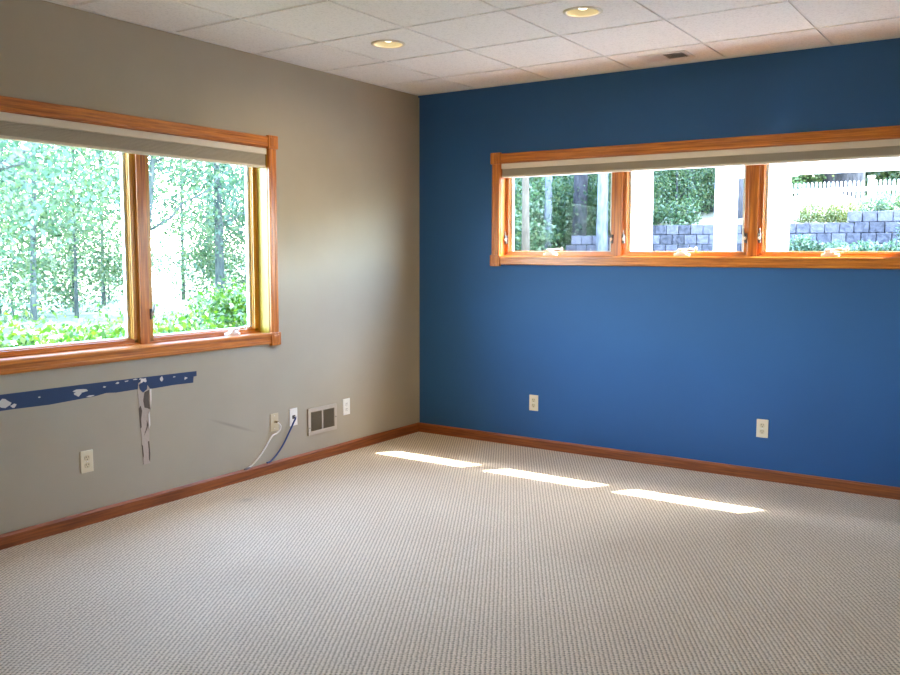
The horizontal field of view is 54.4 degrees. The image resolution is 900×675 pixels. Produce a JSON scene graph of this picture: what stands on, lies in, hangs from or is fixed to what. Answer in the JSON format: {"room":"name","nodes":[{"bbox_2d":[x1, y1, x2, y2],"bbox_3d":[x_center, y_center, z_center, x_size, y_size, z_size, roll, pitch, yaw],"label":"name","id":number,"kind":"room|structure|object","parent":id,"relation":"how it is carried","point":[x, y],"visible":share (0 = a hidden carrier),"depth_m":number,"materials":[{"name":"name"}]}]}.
{"room":"empty office room","nodes":[
{"label":"empty office room","id":0,"kind":"room"},
{"bbox_2d":[0,0,417,533],"bbox_3d":[-2.655,-0.133,3.408,0.150,3.007,8.700,4,7,34],"label":"wall","id":1,"kind":"structure","parent":0,"point":[347,152],"depth_m":5.38,"materials":[{"name":"grey paint"}]},
{"bbox_2d":[80,449,93,473],"bbox_3d":[-1.870,0.639,4.514,0.009,0.115,0.071,4,7,34],"label":"wall outlet","id":2,"kind":"object","parent":1,"relation":"attached to","point":[86,457],"visible":1,"depth_m":4.51,"materials":[{"name":"beige plastic"}]},
{"bbox_2d":[0,371,196,410],"bbox_3d":[-1.919,0.276,4.411,0.002,0.095,1.614,4,7,34],"label":"strip","id":3,"kind":"object","parent":1,"relation":"attached to","point":[50,396],"visible":1,"depth_m":4.47,"materials":[{"name":"blue paint"}]},
{"bbox_2d":[0,96,280,374],"bbox_3d":[-1.683,-0.535,4.788,0.174,1.308,1.926,4,7,34],"label":"window","id":4,"kind":"structure","parent":1,"relation":"in","point":[139,341],"depth_m":4.83,"materials":[{"name":"brown wood"}]},
{"bbox_2d":[0,112,265,167],"bbox_3d":[-1.652,-1.046,4.720,0.054,0.120,1.766,4,7,34],"label":"cellular shade","id":5,"kind":"object","parent":4,"relation":"attached to","point":[14,127],"visible":1,"depth_m":4.59,"materials":[{"name":"beige fabric"}]},
{"bbox_2d":[137,378,151,464],"bbox_3d":[-1.668,0.459,4.800,0.006,0.476,0.085,4,7,34],"label":"torn drywall","id":6,"kind":"object","parent":1,"relation":"attached to","point":[144,392],"visible":1,"depth_m":4.80,"materials":[{"name":"paper"}]},
{"bbox_2d":[0,422,418,549],"bbox_3d":[-2.590,1.035,3.475,0.013,0.071,8.400,4,7,34],"label":"baseboard","id":7,"kind":"structure","parent":1,"relation":"attached to","point":[28,534],"depth_m":5.03,"materials":[{"name":"brown wood"}]},
{"bbox_2d":[44,0,419,95],"bbox_3d":[-2.580,-1.523,3.226,0.022,0.007,8.400,4,7,34],"label":"trim","id":8,"kind":"structure","parent":1,"relation":"attached to","point":[71,6],"depth_m":5.02,"materials":[{"name":"white"}]},
{"bbox_2d":[270,413,278,431],"bbox_3d":[-1.119,0.543,5.612,0.024,0.115,0.071,4,7,34],"label":"cable plate","id":9,"kind":"object","parent":1,"relation":"attached to","point":[274,426],"visible":1,"depth_m":5.61,"materials":[{"name":"beige plastic"}]},
{"bbox_2d":[244,421,280,469],"bbox_3d":[-1.183,0.676,5.521,0.030,0.266,0.296,5,7,39],"label":"coaxial cable","id":10,"kind":"object","parent":9,"relation":"attached to","point":[250,466],"visible":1,"depth_m":5.54,"materials":[{"name":"white plastic"}]},
{"bbox_2d":[266,416,296,462],"bbox_3d":[-1.083,0.659,5.659,0.028,0.266,0.261,4,7,34],"label":"cable","id":11,"kind":"object","parent":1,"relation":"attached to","point":[295,417],"visible":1,"depth_m":5.67,"materials":[{"name":"blue plastic"}]},
{"bbox_2d":[289,408,297,425],"bbox_3d":[-1.028,0.522,5.759,0.010,0.115,0.071,4,7,34],"label":"data plate","id":12,"kind":"object","parent":1,"relation":"attached to","point":[292,412],"visible":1,"depth_m":5.75,"materials":[{"name":"white plastic"}]},
{"bbox_2d":[307,403,336,435],"bbox_3d":[-0.871,0.560,5.992,0.013,0.182,0.288,4,7,34],"label":"air vent","id":13,"kind":"object","parent":1,"relation":"in","point":[321,419],"visible":1,"depth_m":5.99,"materials":[{"name":"beige metal"}]},
{"bbox_2d":[343,398,349,414],"bbox_3d":[-0.732,0.489,6.198,0.009,0.115,0.071,4,7,34],"label":"wall outlet","id":14,"kind":"object","parent":1,"relation":"attached to","point":[346,402],"visible":1,"depth_m":6.19,"materials":[{"name":"white plastic"}]},
{"bbox_2d":[0,187,898,339],"bbox_3d":[-2.863,-7.673,38.196,120.000,11.359,110.000,4,7,34],"label":"ground","id":15,"kind":"structure","parent":0,"point":[162,291],"depth_m":20.97,"materials":[{"name":"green plant"}]},
{"bbox_2d":[0,175,71,328],"bbox_3d":[-7.625,-1.149,13.931,3.021,3.010,3.117,1,6,6],"label":"shrub","id":16,"kind":"object","parent":15,"relation":"on","point":[18,257],"visible":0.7,"depth_m":14.08,"materials":[{"name":"green plant"}]},
{"bbox_2d":[0,140,71,258],"bbox_3d":[-18.430,-6.786,34.801,7.941,9.563,7.450,4,7,34],"label":"tree","id":17,"kind":"object","parent":15,"relation":"on","point":[8,140],"visible":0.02,"depth_m":35.47,"materials":[{"name":"teal plant"}]},
{"bbox_2d":[0,186,101,318],"bbox_3d":[-8.422,-1.449,16.896,3.021,3.010,3.117,-4,7,-39],"label":"shrub","id":18,"kind":"object","parent":15,"relation":"on","point":[8,240],"visible":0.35,"depth_m":16.94,"materials":[{"name":"green plant"}]},
{"bbox_2d":[0,139,120,302],"bbox_3d":[-5.888,-2.899,10.222,5.527,6.724,6.222,4,7,34],"label":"tree","id":19,"kind":"object","parent":15,"relation":"on","point":[10,162],"visible":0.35,"depth_m":10.48,"materials":[{"name":"teal plant"}]},
{"bbox_2d":[0,144,121,315],"bbox_3d":[-8.804,-4.137,17.064,5.912,7.737,6.686,3,6,30],"label":"tree","id":20,"kind":"object","parent":15,"relation":"on","point":[83,149],"visible":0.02,"depth_m":17.10,"materials":[{"name":"green plant"}]},
{"bbox_2d":[7,213,123,313],"bbox_3d":[-7.836,-1.456,18.360,2.728,2.633,2.644,-1,6,-12],"label":"shrub","id":21,"kind":"object","parent":15,"relation":"on","point":[107,266],"visible":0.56,"depth_m":18.22,"materials":[{"name":"green plant"}]},
{"bbox_2d":[4,142,158,279],"bbox_3d":[-17.575,-6.975,39.725,7.486,9.002,7.826,4,7,34],"label":"tree","id":22,"kind":"object","parent":15,"relation":"on","point":[24,142],"visible":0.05,"depth_m":39.88,"materials":[{"name":"green plant"}]},
{"bbox_2d":[0,140,189,328],"bbox_3d":[-6.607,-3.432,13.626,6.078,7.049,5.374,3,6,27],"label":"tree","id":23,"kind":"object","parent":15,"relation":"on","point":[33,300],"visible":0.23,"depth_m":13.89,"materials":[{"name":"green plant"}]},
{"bbox_2d":[1,141,220,317],"bbox_3d":[-7.227,-3.413,16.784,5.937,6.374,5.321,4,7,34],"label":"tree","id":24,"kind":"object","parent":15,"relation":"on","point":[76,306],"visible":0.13,"depth_m":16.89,"materials":[{"name":"green plant"}]},
{"bbox_2d":[50,206,174,302],"bbox_3d":[-8.707,-1.979,22.362,3.021,3.010,3.117,2,6,15],"label":"shrub","id":25,"kind":"object","parent":15,"relation":"on","point":[117,227],"visible":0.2,"depth_m":22.34,"materials":[{"name":"green plant"}]},
{"bbox_2d":[0,145,244,305],"bbox_3d":[-7.803,-4.577,19.918,6.941,8.072,6.336,-1,6,-10],"label":"tree","id":26,"kind":"object","parent":15,"relation":"on","point":[103,294],"visible":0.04,"depth_m":20.41,"materials":[{"name":"green plant"}]},
{"bbox_2d":[0,276,246,348],"bbox_3d":[-2.249,0.092,7.629,2.017,1.406,14.514,4,7,34],"label":"hedge","id":27,"kind":"object","parent":15,"relation":"on","point":[229,317],"visible":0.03,"depth_m":7.30,"materials":[{"name":"green plant"}]},
{"bbox_2d":[5,142,244,264],"bbox_3d":[-5.521,-3.435,15.903,4.562,6.636,4.998,1,6,6],"label":"tree","id":28,"kind":"object","parent":15,"relation":"on","point":[152,159],"visible":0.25,"depth_m":15.73,"materials":[{"name":"green plant"}]},
{"bbox_2d":[43,151,243,299],"bbox_3d":[-7.664,-5.552,23.443,7.350,9.337,8.052,4,7,37],"label":"tree","id":29,"kind":"object","parent":15,"relation":"on","point":[181,187],"visible":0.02,"depth_m":23.74,"materials":[{"name":"teal plant"}]},
{"bbox_2d":[61,149,245,304],"bbox_3d":[-4.934,-4.172,17.996,6.796,7.688,6.849,4,7,34],"label":"tree","id":30,"kind":"object","parent":15,"relation":"on","point":[219,222],"visible":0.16,"depth_m":17.85,"materials":[{"name":"teal plant"}]},
{"bbox_2d":[148,157,243,276],"bbox_3d":[-11.707,-7.859,42.952,6.987,10.179,7.902,1,6,14],"label":"tree","id":31,"kind":"object","parent":15,"relation":"on","point":[148,157],"visible":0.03,"depth_m":41.82,"materials":[{"name":"teal plant"}]},
{"bbox_2d":[148,156,244,241],"bbox_3d":[-5.037,-5.185,23.228,7.453,8.668,7.963,4,7,34],"label":"tree","id":32,"kind":"object","parent":15,"relation":"on","point":[242,174],"visible":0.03,"depth_m":22.69,"materials":[{"name":"teal plant"}]},
{"bbox_2d":[151,186,245,303],"bbox_3d":[-6.018,-2.084,22.155,3.507,3.386,3.399,5,7,41],"label":"shrub","id":33,"kind":"object","parent":15,"relation":"on","point":[187,255],"visible":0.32,"depth_m":21.75,"materials":[{"name":"green plant"}]},
{"bbox_2d":[167,193,246,308],"bbox_3d":[-4.575,-1.666,19.358,3.117,3.010,3.021,-2,6,-21],"label":"shrub","id":34,"kind":"object","parent":15,"relation":"on","point":[210,247],"visible":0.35,"depth_m":19.03,"materials":[{"name":"green plant"}]},
{"bbox_2d":[171,162,244,244],"bbox_3d":[-7.919,-7.194,36.792,6.987,10.054,7.902,-4,7,-38],"label":"tree","id":35,"kind":"object","parent":15,"relation":"on","point":[197,162],"visible":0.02,"depth_m":36.16,"materials":[{"name":"green plant"}]},
{"bbox_2d":[521,177,529,250],"bbox_3d":[1.509,-9.678,14.089,8.200,17.890,8.688,1,6,6],"label":"tree","id":36,"kind":"object","parent":15,"relation":"on","point":[525,180],"visible":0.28,"depth_m":14.72,"materials":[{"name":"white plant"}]},
{"bbox_2d":[514,177,571,250],"bbox_3d":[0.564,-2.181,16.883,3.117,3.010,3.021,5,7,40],"label":"bush","id":37,"kind":"object","parent":15,"relation":"on","point":[517,215],"visible":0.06,"depth_m":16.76,"materials":[{"name":"green plant"}]},
{"bbox_2d":[514,175,573,246],"bbox_3d":[1.577,-3.123,21.704,3.896,3.762,3.777,0,5,2],"label":"bush","id":38,"kind":"object","parent":15,"relation":"on","point":[571,177],"visible":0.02,"depth_m":20.74,"materials":[{"name":"green plant"}]},
{"bbox_2d":[543,176,551,250],"bbox_3d":[2.160,-11.120,18.074,9.574,19.861,9.800,1,6,4],"label":"tree","id":39,"kind":"object","parent":15,"relation":"on","point":[548,209],"visible":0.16,"depth_m":18.67,"materials":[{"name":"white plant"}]},
{"bbox_2d":[514,175,596,250],"bbox_3d":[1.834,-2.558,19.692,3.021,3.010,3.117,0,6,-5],"label":"bush","id":40,"kind":"object","parent":15,"relation":"on","point":[559,189],"visible":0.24,"depth_m":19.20,"materials":[{"name":"green plant"}]},
{"bbox_2d":[515,174,609,246],"bbox_3d":[2.459,-3.217,22.225,3.896,3.762,3.777,-1,6,-12],"label":"bush","id":41,"kind":"object","parent":15,"relation":"on","point":[532,179],"visible":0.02,"depth_m":21.54,"materials":[{"name":"green plant"}]},
{"bbox_2d":[529,174,609,244],"bbox_3d":[2.999,-3.282,22.509,3.896,3.762,3.777,-3,6,-27],"label":"bush","id":42,"kind":"object","parent":15,"relation":"on","point":[590,176],"visible":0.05,"depth_m":21.57,"materials":[{"name":"green plant"}]},
{"bbox_2d":[535,174,610,249],"bbox_3d":[3.373,-2.742,21.036,2.832,2.822,2.922,-4,7,-34],"label":"bush","id":43,"kind":"object","parent":15,"relation":"on","point":[589,192],"visible":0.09,"depth_m":20.44,"materials":[{"name":"green plant"}]},
{"bbox_2d":[571,174,587,244],"bbox_3d":[2.700,-11.306,19.310,9.842,19.864,10.325,-1,6,-17],"label":"tree","id":44,"kind":"object","parent":15,"relation":"on","point":[580,180],"visible":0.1,"depth_m":19.48,"materials":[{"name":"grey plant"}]},
{"bbox_2d":[595,173,607,250],"bbox_3d":[2.653,-10.855,15.934,9.788,19.862,9.355,-5,7,-41],"label":"tree","id":45,"kind":"object","parent":15,"relation":"on","point":[602,194],"visible":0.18,"depth_m":16.50,"materials":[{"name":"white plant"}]},
{"bbox_2d":[553,174,662,239],"bbox_3d":[3.850,-3.008,22.061,3.117,3.010,3.021,-5,7,-42],"label":"bush","id":46,"kind":"object","parent":15,"relation":"on","point":[591,174],"visible":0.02,"depth_m":21.62,"materials":[{"name":"green plant"}]},
{"bbox_2d":[608,197,610,233],"bbox_3d":[3.372,-2.408,17.454,0.817,0.881,0.962,0,5,2],"label":"shrub","id":47,"kind":"object","parent":15,"relation":"on","point":[610,197],"visible":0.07,"depth_m":17.36,"materials":[{"name":"green plant"}]},
{"bbox_2d":[584,170,679,216],"bbox_3d":[3.965,-3.279,18.809,2.103,2.069,2.168,4,7,34],"label":"bush","id":48,"kind":"object","parent":15,"relation":"on","point":[595,184],"visible":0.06,"depth_m":18.63,"materials":[{"name":"green plant"}]},
{"bbox_2d":[588,170,699,216],"bbox_3d":[4.884,-4.545,21.517,4.164,4.148,4.296,3,6,28],"label":"bush","id":49,"kind":"object","parent":15,"relation":"on","point":[657,170],"visible":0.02,"depth_m":21.50,"materials":[{"name":"green plant"}]},
{"bbox_2d":[609,168,704,213],"bbox_3d":[4.695,-3.567,19.715,2.338,2.257,2.266,3,6,26],"label":"bush","id":50,"kind":"object","parent":15,"relation":"on","point":[697,168],"visible":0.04,"depth_m":19.33,"materials":[{"name":"green plant"}]},
{"bbox_2d":[652,196,668,225],"bbox_3d":[3.876,-2.374,17.113,0.962,0.881,0.818,4,7,34],"label":"shrub","id":51,"kind":"object","parent":15,"relation":"on","point":[656,215],"visible":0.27,"depth_m":16.93,"materials":[{"name":"green plant"}]},
{"bbox_2d":[656,192,703,224],"bbox_3d":[4.425,-2.338,16.751,0.962,0.881,0.817,-2,6,-23],"label":"shrub","id":52,"kind":"object","parent":15,"relation":"on","point":[684,216],"visible":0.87,"depth_m":16.65,"materials":[{"name":"green plant"}]},
{"bbox_2d":[653,168,714,217],"bbox_3d":[4.711,-3.137,18.241,1.888,1.881,1.948,2,6,18],"label":"bush","id":53,"kind":"object","parent":15,"relation":"on","point":[693,190],"visible":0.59,"depth_m":18.04,"materials":[{"name":"green plant"}]},
{"bbox_2d":[657,168,715,212],"bbox_3d":[5.646,-3.670,19.941,2.338,2.257,2.266,1,6,11],"label":"bush","id":54,"kind":"object","parent":15,"relation":"on","point":[695,168],"visible":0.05,"depth_m":19.48,"materials":[{"name":"green plant"}]},
{"bbox_2d":[684,169,694,213],"bbox_3d":[5.248,-12.061,18.157,10.021,19.158,9.255,4,7,34],"label":"tree","id":55,"kind":"object","parent":15,"relation":"on","point":[685,169],"visible":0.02,"depth_m":18.97,"materials":[{"name":"green plant"}]},
{"bbox_2d":[697,168,715,211],"bbox_3d":[5.785,-12.556,18.441,9.894,19.863,10.611,3,6,28],"label":"tree","id":56,"kind":"object","parent":15,"relation":"on","point":[712,210],"visible":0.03,"depth_m":19.74,"materials":[{"name":"green plant"}]},
{"bbox_2d":[678,167,743,213],"bbox_3d":[5.988,-3.476,18.786,2.266,2.257,2.338,0,6,4],"label":"bush","id":57,"kind":"object","parent":15,"relation":"on","point":[713,169],"visible":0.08,"depth_m":18.55,"materials":[{"name":"green plant"}]},
{"bbox_2d":[566,210,899,250],"bbox_3d":[6.029,-1.487,14.785,8.878,1.226,0.424,4,7,34],"label":"wall","id":58,"kind":"structure","parent":15,"relation":"on","point":[875,226],"depth_m":14.64,"materials":[{"name":"grey stone"}]},
{"bbox_2d":[737,178,743,218],"bbox_3d":[5.627,-12.036,16.276,8.962,19.862,9.864,-5,8,-44],"label":"tree","id":59,"kind":"object","parent":15,"relation":"on","point":[740,181],"visible":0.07,"depth_m":16.84,"materials":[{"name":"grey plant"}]},
{"bbox_2d":[699,167,808,209],"bbox_3d":[6.195,-3.252,17.986,2.143,2.069,2.077,0,6,-4],"label":"bush","id":60,"kind":"object","parent":15,"relation":"on","point":[796,178],"visible":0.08,"depth_m":17.91,"materials":[{"name":"green plant"}]},
{"bbox_2d":[712,190,869,224],"bbox_3d":[7.346,-2.440,16.891,3.400,1.110,4.200,4,7,34],"label":"slope","id":61,"kind":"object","parent":15,"relation":"on","point":[820,196],"visible":0.21,"depth_m":17.38,"materials":[{"name":"grey"}]},
{"bbox_2d":[791,198,822,222],"bbox_3d":[6.227,-2.114,15.227,0.545,0.637,0.641,0,5,2],"label":"shrub","id":62,"kind":"object","parent":61,"relation":"on","point":[804,213],"visible":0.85,"depth_m":15.14,"materials":[{"name":"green plant"}]},
{"bbox_2d":[808,197,847,222],"bbox_3d":[6.505,-2.095,15.038,0.641,0.637,0.545,4,7,34],"label":"shrub","id":63,"kind":"object","parent":61,"relation":"on","point":[823,215],"visible":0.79,"depth_m":14.95,"materials":[{"name":"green plant"}]},
{"bbox_2d":[825,196,863,222],"bbox_3d":[6.736,-2.080,14.888,0.641,0.637,0.545,-2,6,-23],"label":"shrub","id":64,"kind":"object","parent":61,"relation":"on","point":[843,217],"visible":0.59,"depth_m":14.82,"materials":[{"name":"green plant"}]},
{"bbox_2d":[845,195,876,210],"bbox_3d":[7.516,-2.311,16.177,0.563,0.654,0.663,0,5,2],"label":"shrub","id":65,"kind":"object","parent":61,"relation":"on","point":[857,200],"visible":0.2,"depth_m":16.06,"materials":[{"name":"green plant"}]},
{"bbox_2d":[857,185,898,211],"bbox_3d":[7.922,-2.399,16.131,0.908,0.840,0.773,4,7,34],"label":"shrub","id":66,"kind":"object","parent":61,"relation":"on","point":[879,207],"visible":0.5,"depth_m":16.02,"materials":[{"name":"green plant"}]},
{"bbox_2d":[881,189,899,210],"bbox_3d":[8.164,-2.337,15.495,0.908,0.840,0.772,-2,6,-23],"label":"shrub","id":67,"kind":"object","parent":61,"relation":"on","point":[889,207],"visible":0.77,"depth_m":15.55,"materials":[{"name":"green plant"}]},
{"bbox_2d":[789,234,819,250],"bbox_3d":[5.649,-1.371,14.190,0.627,0.654,0.599,-3,6,-28],"label":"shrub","id":68,"kind":"object","parent":15,"relation":"on","point":[804,241],"visible":0.55,"depth_m":14.09,"materials":[{"name":"green plant"}]},
{"bbox_2d":[791,174,818,194],"bbox_3d":[8.434,-4.901,24.340,3.987,3.971,4.113,1,6,14],"label":"bush","id":69,"kind":"object","parent":15,"relation":"on","point":[807,175],"visible":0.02,"depth_m":23.53,"materials":[{"name":"green plant"}]},
{"bbox_2d":[803,240,833,250],"bbox_3d":[5.890,-1.234,14.018,0.599,0.654,0.627,1,6,4],"label":"fern","id":70,"kind":"object","parent":15,"relation":"on","point":[819,248],"visible":0.18,"depth_m":14.00,"materials":[{"name":"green plant"}]},
{"bbox_2d":[824,173,834,187],"bbox_3d":[9.760,-13.050,22.045,9.780,19.862,9.083,-1,6,-9],"label":"tree","id":71,"kind":"object","parent":15,"relation":"on","point":[829,177],"visible":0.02,"depth_m":22.59,"materials":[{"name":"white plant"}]},
{"bbox_2d":[821,239,856,250],"bbox_3d":[5.845,-1.139,13.037,0.624,0.654,0.606,4,7,34],"label":"fern","id":72,"kind":"object","parent":15,"relation":"on","point":[840,244],"visible":0.1,"depth_m":13.03,"materials":[{"name":"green plant"}]},
{"bbox_2d":[792,171,889,194],"bbox_3d":[9.999,-4.741,23.593,3.767,3.637,3.651,1,6,6],"label":"bush","id":73,"kind":"object","parent":15,"relation":"on","point":[819,180],"visible":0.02,"depth_m":22.99,"materials":[{"name":"green plant"}]},
{"bbox_2d":[791,175,899,204],"bbox_3d":[8.999,-2.989,18.537,4.950,0.860,0.140,4,7,34],"label":"picket fence","id":74,"kind":"object","parent":15,"relation":"on","point":[871,188],"visible":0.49,"depth_m":18.68,"materials":[{"name":"white wood"}]},
{"bbox_2d":[791,170,899,202],"bbox_3d":[10.917,-4.800,23.700,3.750,3.621,3.635,2,6,15],"label":"bush","id":75,"kind":"object","parent":15,"relation":"on","point":[876,177],"visible":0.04,"depth_m":23.15,"materials":[{"name":"green plant"}]},
{"bbox_2d":[834,172,864,198],"bbox_3d":[9.832,-12.730,19.728,10.195,19.864,9.306,-2,6,-22],"label":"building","id":76,"kind":"structure","parent":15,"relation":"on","point":[851,176],"depth_m":20.47,"materials":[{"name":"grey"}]},
{"bbox_2d":[810,170,899,205],"bbox_3d":[11.535,-4.793,22.873,3.939,3.924,4.064,0,5,-1],"label":"bush","id":77,"kind":"object","parent":15,"relation":"on","point":[876,172],"visible":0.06,"depth_m":22.76,"materials":[{"name":"green plant"}]},
{"bbox_2d":[849,240,885,250],"bbox_3d":[6.161,-1.122,12.862,0.627,0.654,0.599,-2,6,-20],"label":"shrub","id":78,"kind":"object","parent":15,"relation":"on","point":[863,246],"visible":0.17,"depth_m":12.75,"materials":[{"name":"green plant"}]},
{"bbox_2d":[843,244,899,250],"bbox_3d":[7.668,-1.006,12.670,3.702,0.682,0.388,4,7,34],"label":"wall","id":79,"kind":"structure","parent":15,"relation":"on","point":[847,244],"depth_m":13.26,"materials":[{"name":"grey stone"}]},
{"bbox_2d":[893,222,899,241],"bbox_3d":[7.096,-1.579,13.453,0.534,0.556,0.454,4,7,34],"label":"shrub","id":80,"kind":"object","parent":79,"relation":"on","point":[898,222],"visible":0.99,"depth_m":13.58,"materials":[{"name":"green plant"}]},
{"bbox_2d":[865,170,899,202],"bbox_3d":[12.616,-5.041,22.482,4.871,4.703,4.722,-1,6,-8],"label":"bush","id":81,"kind":"object","parent":15,"relation":"on","point":[895,170],"visible":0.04,"depth_m":23.17,"materials":[{"name":"green plant"}]},
{"bbox_2d":[865,170,899,195],"bbox_3d":[12.645,-4.828,23.104,3.746,3.732,3.865,1,6,8],"label":"bush","id":82,"kind":"object","parent":15,"relation":"on","point":[893,172],"visible":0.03,"depth_m":23.28,"materials":[{"name":"green plant"}]},
{"bbox_2d":[875,238,899,250],"bbox_3d":[6.446,-1.105,12.696,0.599,0.654,0.627,1,6,13],"label":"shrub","id":83,"kind":"object","parent":15,"relation":"on","point":[895,247],"visible":0.19,"depth_m":12.61,"materials":[{"name":"green plant"}]},
{"bbox_3d":[3.760,-0.130,6.911,7.400,0.165,3.850,4,7,34],"label":"patio","id":84,"kind":"object","parent":15,"relation":"on","visible":0},
{"bbox_2d":[518,157,899,250],"bbox_3d":[2.744,-0.907,6.846,5.500,1.400,0.470,4,7,34],"label":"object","id":85,"kind":"object","parent":84,"relation":"on","point":[726,178],"visible":0.31,"depth_m":6.93,"materials":[{"name":"white"}]},
{"bbox_2d":[0,432,899,674],"bbox_3d":[0.139,1.312,1.667,6.620,0.120,8.420,4,7,34],"label":"floor","id":86,"kind":"structure","parent":0,"point":[418,553],"depth_m":3.86,"materials":[{"name":"carpet"}]},
{"bbox_2d":[51,0,899,94],"bbox_3d":[0.148,-1.351,1.405,6.592,0.020,8.388,4,7,34],"label":"ceiling","id":87,"kind":"structure","parent":0,"point":[438,36],"depth_m":4.71,"materials":[{"name":"tile"}]},
{"bbox_2d":[371,40,404,48],"bbox_3d":[-0.356,-1.740,5.044,0.199,0.108,0.199,4,7,34],"label":"recessed light","id":88,"kind":"object","parent":87,"relation":"in","point":[388,44],"visible":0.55,"depth_m":5.11,"materials":[{"name":"beige"}]},
{"bbox_2d":[240,0,833,77],"bbox_3d":[0.148,-1.367,1.396,6.600,0.042,8.400,4,7,34],"label":"grid","id":89,"kind":"object","parent":87,"relation":"attached to","point":[483,0],"visible":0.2,"depth_m":4.67,"materials":[{"name":"white metal"}]},
{"bbox_2d":[563,6,602,17],"bbox_3d":[0.661,-1.671,4.362,0.199,0.108,0.199,4,7,34],"label":"recessed light","id":90,"kind":"object","parent":87,"relation":"in","point":[579,11],"visible":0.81,"depth_m":4.42,"materials":[{"name":"beige"}]},
{"bbox_2d":[637,50,694,62],"bbox_3d":[1.316,-1.713,5.345,0.300,0.008,0.190,4,7,34],"label":"ceiling vent","id":91,"kind":"object","parent":87,"relation":"in","point":[680,54],"visible":1,"depth_m":5.33,"materials":[{"name":"white metal"}]},
{"bbox_2d":[418,38,899,486],"bbox_3d":[2.595,-0.274,5.021,6.750,3.007,0.150,4,7,34],"label":"wall","id":92,"kind":"structure","parent":0,"point":[681,362],"depth_m":5.73,"materials":[{"name":"blue paint"}]},
{"bbox_2d":[418,98,419,421],"bbox_3d":[-0.242,-0.579,6.820,0.011,2.519,0.001,4,7,34],"label":"trim","id":93,"kind":"structure","parent":92,"relation":"attached to","point":[418,98],"depth_m":6.86,"materials":[{"name":"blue paint"}]},
{"bbox_2d":[529,395,537,410],"bbox_3d":[0.605,0.473,6.341,0.071,0.115,0.009,4,7,34],"label":"wall outlet","id":94,"kind":"object","parent":92,"relation":"attached to","point":[533,399],"visible":1,"depth_m":6.34,"materials":[{"name":"beige plastic"}]},
{"bbox_2d":[417,36,899,95],"bbox_3d":[2.488,-1.667,4.858,6.600,0.007,0.022,4,7,34],"label":"trim","id":95,"kind":"structure","parent":92,"relation":"attached to","point":[898,36],"depth_m":5.55,"materials":[{"name":"white"}]},
{"bbox_2d":[419,422,899,499],"bbox_3d":[2.484,0.891,5.108,6.600,0.071,0.013,4,7,34],"label":"baseboard","id":96,"kind":"structure","parent":92,"relation":"attached to","point":[891,492],"depth_m":5.76,"materials":[{"name":"brown wood"}]},
{"bbox_2d":[490,125,899,268],"bbox_3d":[1.512,-0.859,5.678,2.829,0.817,0.174,4,7,34],"label":"window","id":97,"kind":"structure","parent":92,"relation":"in","point":[754,253],"depth_m":5.62,"materials":[{"name":"brown wood"}]},
{"bbox_2d":[501,139,899,177],"bbox_3d":[1.493,-1.135,5.622,2.669,0.100,0.054,4,7,34],"label":"cellular shade","id":98,"kind":"object","parent":97,"relation":"attached to","point":[887,148],"visible":1,"depth_m":5.49,"materials":[{"name":"beige fabric"}]},
{"bbox_2d":[756,419,768,437],"bbox_3d":[1.941,0.565,5.447,0.071,0.115,0.009,4,7,34],"label":"wall outlet","id":99,"kind":"object","parent":92,"relation":"attached to","point":[762,424],"visible":1,"depth_m":5.44,"materials":[{"name":"beige plastic"}]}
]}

